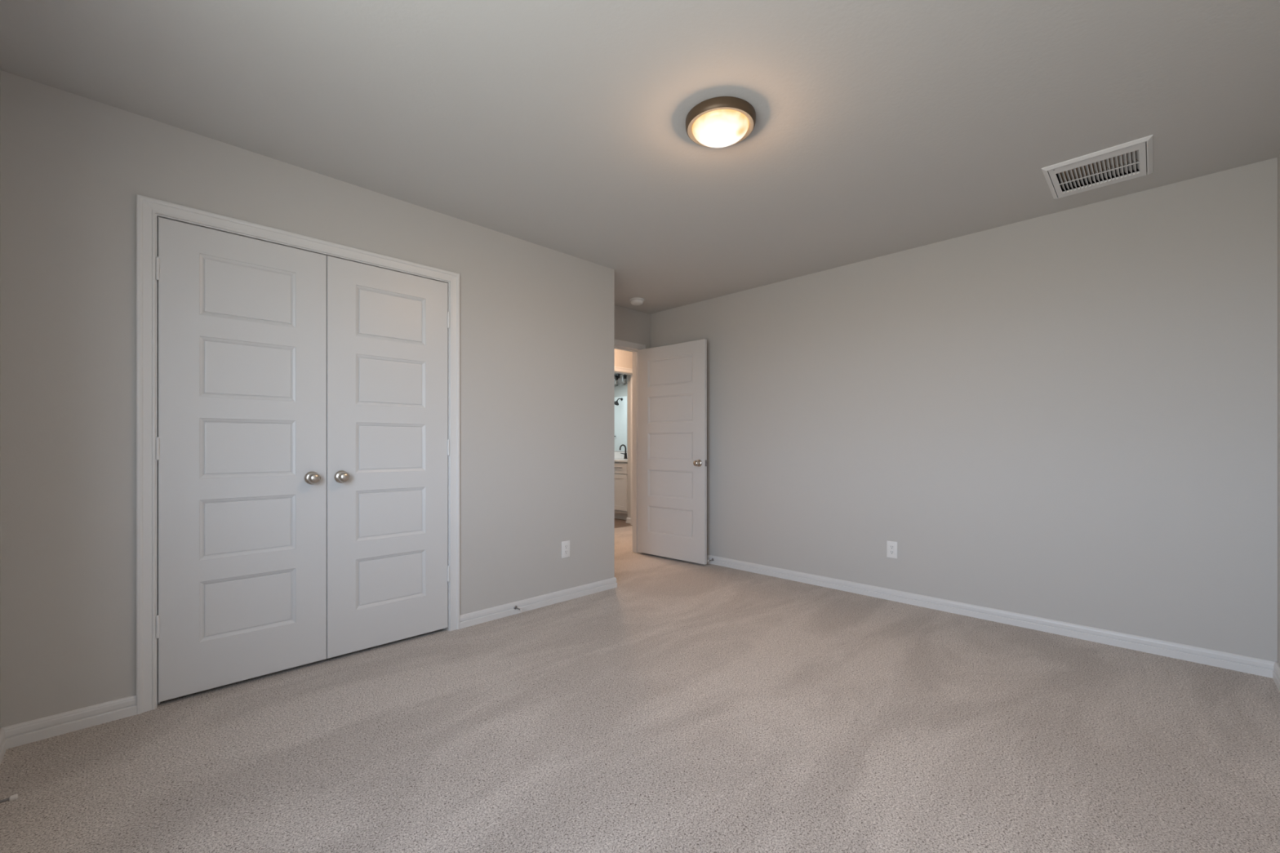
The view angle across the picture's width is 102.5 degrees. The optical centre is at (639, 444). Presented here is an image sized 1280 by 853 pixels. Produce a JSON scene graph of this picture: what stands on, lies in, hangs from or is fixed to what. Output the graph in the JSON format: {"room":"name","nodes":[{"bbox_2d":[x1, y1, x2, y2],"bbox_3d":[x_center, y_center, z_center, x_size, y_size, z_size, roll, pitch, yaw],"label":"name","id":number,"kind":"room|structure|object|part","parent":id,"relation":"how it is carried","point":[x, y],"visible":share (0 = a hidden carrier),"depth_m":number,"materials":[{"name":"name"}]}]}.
{"room":"empty bedroom","nodes":[
{"label":"empty bedroom","id":0,"kind":"room"},
{"bbox_2d":[0,69,0,728],"bbox_3d":[-1.160,-0.128,0.626,0.115,2.445,3.345,0,0,-45],"label":"wall","id":1,"kind":"structure","parent":0,"point":[0,69],"depth_m":1.85,"materials":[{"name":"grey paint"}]},
{"bbox_2d":[0,728,6,764],"bbox_3d":[-1.113,1.057,0.672,0.016,0.076,3.345,0,0,-45],"label":"baseboard","id":2,"kind":"structure","parent":1,"relation":"attached to","point":[2,741],"depth_m":1.81,"materials":[{"name":"white paint"}]},
{"bbox_2d":[0,794,17,803],"bbox_3d":[-1.878,1.045,1.499,0.080,0.025,0.025,0,0,-45],"label":"door stop","id":3,"kind":"object","parent":1,"relation":"attached to","point":[15,797],"visible":1,"depth_m":1.51,"materials":[{"name":"silver metal"}]},
{"bbox_2d":[0,70,614,728],"bbox_3d":[-1.331,-0.128,2.901,3.091,2.445,0.115,0,0,-45],"label":"wall","id":4,"kind":"structure","parent":0,"point":[537,322],"depth_m":2.07,"materials":[{"name":"grey paint"}]},
{"bbox_2d":[1,694,136,749],"bbox_3d":[-2.172,1.057,1.968,0.351,0.076,0.016,0,0,-45],"label":"baseboard","id":5,"kind":"structure","parent":4,"relation":"attached to","point":[39,729],"depth_m":1.96,"materials":[{"name":"white paint"}]},
{"bbox_2d":[155,217,326,702],"bbox_3d":[-1.784,0.061,2.348,0.626,2.028,0.100,0,0,-45],"label":"door","id":6,"kind":"structure","parent":4,"relation":"in","point":[241,440],"depth_m":2.33,"materials":[{"name":"white paint"}]},
{"bbox_3d":[-1.591,0.163,2.508,0.055,0.055,0.056,0,0,-45],"label":"knob","id":7,"kind":"part","parent":6,"relation":"part of","materials":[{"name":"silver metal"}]},
{"bbox_2d":[136,194,459,714],"bbox_3d":[-1.603,0.038,2.616,1.376,2.114,0.132,0,0,-45],"label":"door frame","id":8,"kind":"structure","parent":4,"relation":"attached to","point":[148,210],"depth_m":2.12,"materials":[{"name":"white paint"}]},
{"bbox_2d":[326,255,449,658],"bbox_3d":[-1.337,0.061,2.795,0.632,2.028,0.100,0,0,-45],"label":"door","id":9,"kind":"structure","parent":4,"relation":"in","point":[388,442],"depth_m":2.78,"materials":[{"name":"white paint"}]},
{"bbox_3d":[-1.500,0.163,2.600,0.055,0.055,0.056,0,0,-45],"label":"knob","id":10,"kind":"part","parent":9,"relation":"part of","materials":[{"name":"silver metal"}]},
{"bbox_2d":[459,577,617,628],"bbox_3d":[-0.891,1.057,3.771,1.271,0.076,0.754,0,0,-45],"label":"baseboard","id":11,"kind":"structure","parent":4,"relation":"attached to","point":[468,620],"depth_m":3.43,"materials":[{"name":"white paint"}]},
{"bbox_2d":[513,605,523,611],"bbox_3d":[-0.779,1.054,3.299,0.025,0.025,0.080,0,0,-45],"label":"door stop","id":12,"kind":"object","parent":11,"relation":"attached to","point":[515,607],"visible":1,"depth_m":3.31,"materials":[{"name":"silver metal"}]},
{"bbox_2d":[561,540,569,558],"bbox_3d":[-0.522,0.736,3.623,0.071,0.117,0.008,0,0,-45],"label":"wall outlet","id":13,"kind":"object","parent":4,"relation":"attached to","point":[565,544],"visible":1,"depth_m":3.62,"materials":[{"name":"white plastic"}]},
{"bbox_2d":[564,544,568,554],"bbox_3d":[-0.521,0.736,3.621,0.033,0.067,0.003,0,0,-45],"label":"receptacle","id":14,"kind":"object","parent":13,"relation":"attached to","point":[566,546],"depth_m":3.62,"materials":[{"name":"white plastic"}]},
{"bbox_2d":[614,373,627,452],"bbox_3d":[-0.831,-0.128,8.832,0.115,2.445,3.535,0,0,-45],"label":"wall","id":15,"kind":"structure","parent":0,"point":[620,380],"depth_m":8.21,"materials":[{"name":"grey paint"}]},
{"bbox_2d":[614,382,627,451],"bbox_3d":[-0.286,-0.436,8.199,0.006,1.078,1.400,0,0,-45],"label":"wall mirror","id":16,"kind":"object","parent":15,"relation":"attached to","point":[620,390],"visible":0.16,"depth_m":8.21,"materials":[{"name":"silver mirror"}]},
{"bbox_2d":[614,373,627,384],"bbox_3d":[-0.422,-1.048,8.237,0.148,0.205,0.681,0,0,-45],"label":"vanity light","id":17,"kind":"object","parent":15,"relation":"attached to","point":[617,375],"visible":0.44,"depth_m":8.12,"materials":[{"name":"black metal"}]},
{"bbox_2d":[614,374,618,384],"bbox_3d":[-0.372,-1.030,8.150,0.096,0.169,0.096,0,0,-45],"label":"shade","id":18,"kind":"object","parent":17,"relation":"attached to","point":[616,377],"depth_m":8.13,"materials":[{"name":"clear glass"}]},
{"bbox_2d":[622,374,627,383],"bbox_3d":[-0.234,-1.030,8.012,0.096,0.169,0.096,0,0,-45],"label":"shade","id":19,"kind":"object","parent":17,"relation":"attached to","point":[624,376],"depth_m":7.99,"materials":[{"name":"clear glass"}]},
{"bbox_2d":[614,451,627,458],"bbox_3d":[-0.281,0.163,8.185,0.018,0.105,1.528,0,0,-45],"label":"backsplash","id":20,"kind":"structure","parent":15,"relation":"attached to","point":[617,454],"depth_m":8.22,"materials":[{"name":"white tile"}]},
{"bbox_2d":[614,348,632,368],"bbox_3d":[-0.889,-0.128,6.192,4.500,2.445,0.115,0,0,-45],"label":"wall","id":21,"kind":"structure","parent":0,"point":[623,358],"depth_m":6.78,"materials":[{"name":"grey paint"}]},
{"bbox_2d":[614,366,632,524],"bbox_3d":[-0.369,0.038,6.700,0.937,2.114,0.132,0,0,-45],"label":"door frame","id":22,"kind":"structure","parent":21,"relation":"attached to","point":[617,370],"depth_m":7.01,"materials":[{"name":"white paint"}]},
{"bbox_3d":[-0.329,0.038,6.660,0.937,2.114,0.017,0,0,-45],"label":"casing","id":23,"kind":"part","parent":22,"relation":"part of","materials":[{"name":"white paint"}]},
{"bbox_2d":[627,374,631,518],"bbox_3d":[0.102,-0.128,7.373,0.630,2.445,0.153,0,0,-45],"label":"wall","id":24,"kind":"structure","parent":0,"point":[628,375],"depth_m":7.17,"materials":[{"name":"grey paint"}]},
{"bbox_2d":[626,517,631,524],"bbox_3d":[-0.079,1.057,7.203,0.166,0.076,0.168,0,0,-45],"label":"baseboard","id":25,"kind":"structure","parent":24,"relation":"attached to","point":[628,519],"depth_m":7.17,"materials":[{"name":"white paint"}]},
{"bbox_2d":[614,305,649,348],"bbox_3d":[0.421,-0.128,5.699,3.344,2.445,0.116,0,0,-45],"label":"wall","id":26,"kind":"structure","parent":0,"point":[633,326],"depth_m":5.12,"materials":[{"name":"grey paint"}]},
{"bbox_2d":[614,338,645,553],"bbox_3d":[-0.321,0.038,4.944,0.941,2.114,0.132,0,0,-45],"label":"door frame","id":27,"kind":"structure","parent":26,"relation":"attached to","point":[634,348],"depth_m":5.23,"materials":[{"name":"white paint"}]},
{"bbox_2d":[638,338,706,564],"bbox_3d":[0.292,0.061,4.899,0.829,2.028,0.166,0,0,42],"label":"door","id":28,"kind":"structure","parent":26,"relation":"in","point":[673,378],"depth_m":4.87,"materials":[{"name":"white paint"}]},
{"bbox_3d":[0.510,0.165,4.627,0.055,0.055,0.056,0,0,42],"label":"knob","id":29,"kind":"part","parent":28,"relation":"part of","materials":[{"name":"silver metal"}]},
{"bbox_2d":[0,518,1279,852],"bbox_3d":[-0.930,1.155,4.865,6.435,0.120,9.245,0,0,-45],"label":"floor","id":30,"kind":"structure","parent":0,"point":[681,706],"depth_m":1.87,"materials":[{"name":"beige carpet"}]},
{"bbox_2d":[614,462,627,519],"bbox_3d":[-0.467,0.671,7.981,0.569,0.848,1.500,0,0,-45],"label":"bathroom vanity","id":31,"kind":"object","parent":30,"relation":"on","point":[620,468],"visible":0.18,"depth_m":7.45,"materials":[{"name":"white paint"}]},
{"bbox_2d":[614,451,627,462],"bbox_3d":[-0.472,0.177,7.994,0.558,0.135,1.528,0,0,-45],"label":"countertop","id":32,"kind":"structure","parent":31,"relation":"on","point":[619,457],"depth_m":8.17,"materials":[{"name":"white stone"}]},
{"bbox_2d":[619,444,627,458],"bbox_3d":[-0.263,0.102,7.974,0.155,0.224,0.058,0,0,-36],"label":"faucet","id":33,"kind":"object","parent":32,"relation":"on","point":[624,453],"visible":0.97,"depth_m":7.98,"materials":[{"name":"black metal"}]},
{"bbox_3d":[-0.265,0.060,7.961,0.139,0.140,0.023,0,0,-45],"label":"spout","id":34,"kind":"part","parent":33,"relation":"part of","materials":[{"name":"black metal"}]},
{"bbox_3d":[-0.342,0.336,7.513,0.018,0.158,0.445,0,0,-45],"label":"drawer","id":35,"kind":"part","parent":31,"relation":"part of","materials":[{"name":"white paint"}]},
{"bbox_3d":[-0.342,0.689,7.513,0.018,0.523,0.445,0,0,-45],"label":"cabinet door","id":36,"kind":"part","parent":31,"relation":"part of","materials":[{"name":"white paint"}]},
{"bbox_2d":[0,0,1279,314],"bbox_3d":[-0.930,-1.425,4.865,6.435,0.150,9.245,0,0,-45],"label":"ceiling","id":37,"kind":"structure","parent":0,"point":[882,127],"depth_m":2.00,"materials":[{"name":"grey paint"}]},
{"bbox_2d":[629,297,644,305],"bbox_3d":[-0.028,-1.327,4.770,0.136,0.046,0.136,0,0,-45],"label":"smoke detector","id":38,"kind":"object","parent":37,"relation":"attached to","point":[635,301],"visible":1,"depth_m":4.73,"materials":[{"name":"white plastic"}]},
{"bbox_3d":[-0.028,-1.344,4.770,0.136,0.012,0.136,0,0,-45],"label":"plate","id":39,"kind":"part","parent":38,"relation":"part of","materials":[{"name":"white plastic"}]},
{"bbox_2d":[685,96,755,147],"bbox_3d":[0.333,-1.307,2.131,0.288,0.086,0.288,0,0,-45],"label":"ceiling light","id":40,"kind":"object","parent":37,"relation":"attached to","point":[720,122],"visible":1,"depth_m":2.06,"materials":[{"name":"white glass"}]},
{"bbox_2d":[1041,134,1153,199],"bbox_3d":[2.248,-1.410,2.524,0.435,0.160,0.386,0,0,-45],"label":"ceiling vent","id":41,"kind":"object","parent":37,"relation":"in","point":[1103,161],"visible":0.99,"depth_m":2.50,"materials":[{"name":"white metal"}]},
{"bbox_2d":[1055,149,1140,191],"bbox_3d":[2.240,-1.345,2.523,0.257,0.017,0.309,0,0,-45],"label":"grille","id":42,"kind":"object","parent":41,"relation":"attached to","point":[1058,188],"depth_m":2.52,"materials":[{"name":"white metal"}]},
{"bbox_2d":[649,157,1277,662],"bbox_3d":[1.629,-0.128,3.855,0.115,2.445,4.199,0,0,-45],"label":"wall","id":43,"kind":"structure","parent":0,"point":[1070,415],"depth_m":3.06,"materials":[{"name":"grey paint"}]},
{"bbox_2d":[886,541,897,558],"bbox_3d":[1.776,0.738,3.620,0.071,0.117,0.008,0,0,45],"label":"wall outlet","id":44,"kind":"object","parent":43,"relation":"attached to","point":[891,546],"visible":1,"depth_m":3.62,"materials":[{"name":"white plastic"}]},
{"bbox_2d":[889,544,894,555],"bbox_3d":[1.775,0.738,3.619,0.033,0.067,0.003,0,0,45],"label":"receptacle","id":45,"kind":"object","parent":44,"relation":"attached to","point":[891,546],"depth_m":3.62,"materials":[{"name":"white plastic"}]},
{"bbox_2d":[706,554,1275,678],"bbox_3d":[1.521,1.057,3.829,0.075,0.076,4.084,0,0,-45],"label":"baseboard","id":46,"kind":"structure","parent":43,"relation":"attached to","point":[1260,667],"depth_m":3.04,"materials":[{"name":"white paint"}]},
{"bbox_2d":[1277,151,1279,666],"bbox_3d":[1.527,-0.128,0.866,4.255,2.445,0.115,0,0,-45],"label":"wall","id":47,"kind":"structure","parent":0,"point":[1278,156],"depth_m":2.38,"materials":[{"name":"grey paint"}]},
{"bbox_2d":[1272,662,1279,692],"bbox_3d":[1.522,1.057,0.953,4.140,0.076,0.016,0,0,-45],"label":"baseboard","id":48,"kind":"structure","parent":47,"relation":"attached to","point":[1276,673],"depth_m":2.35,"materials":[{"name":"white paint"}]}
]}

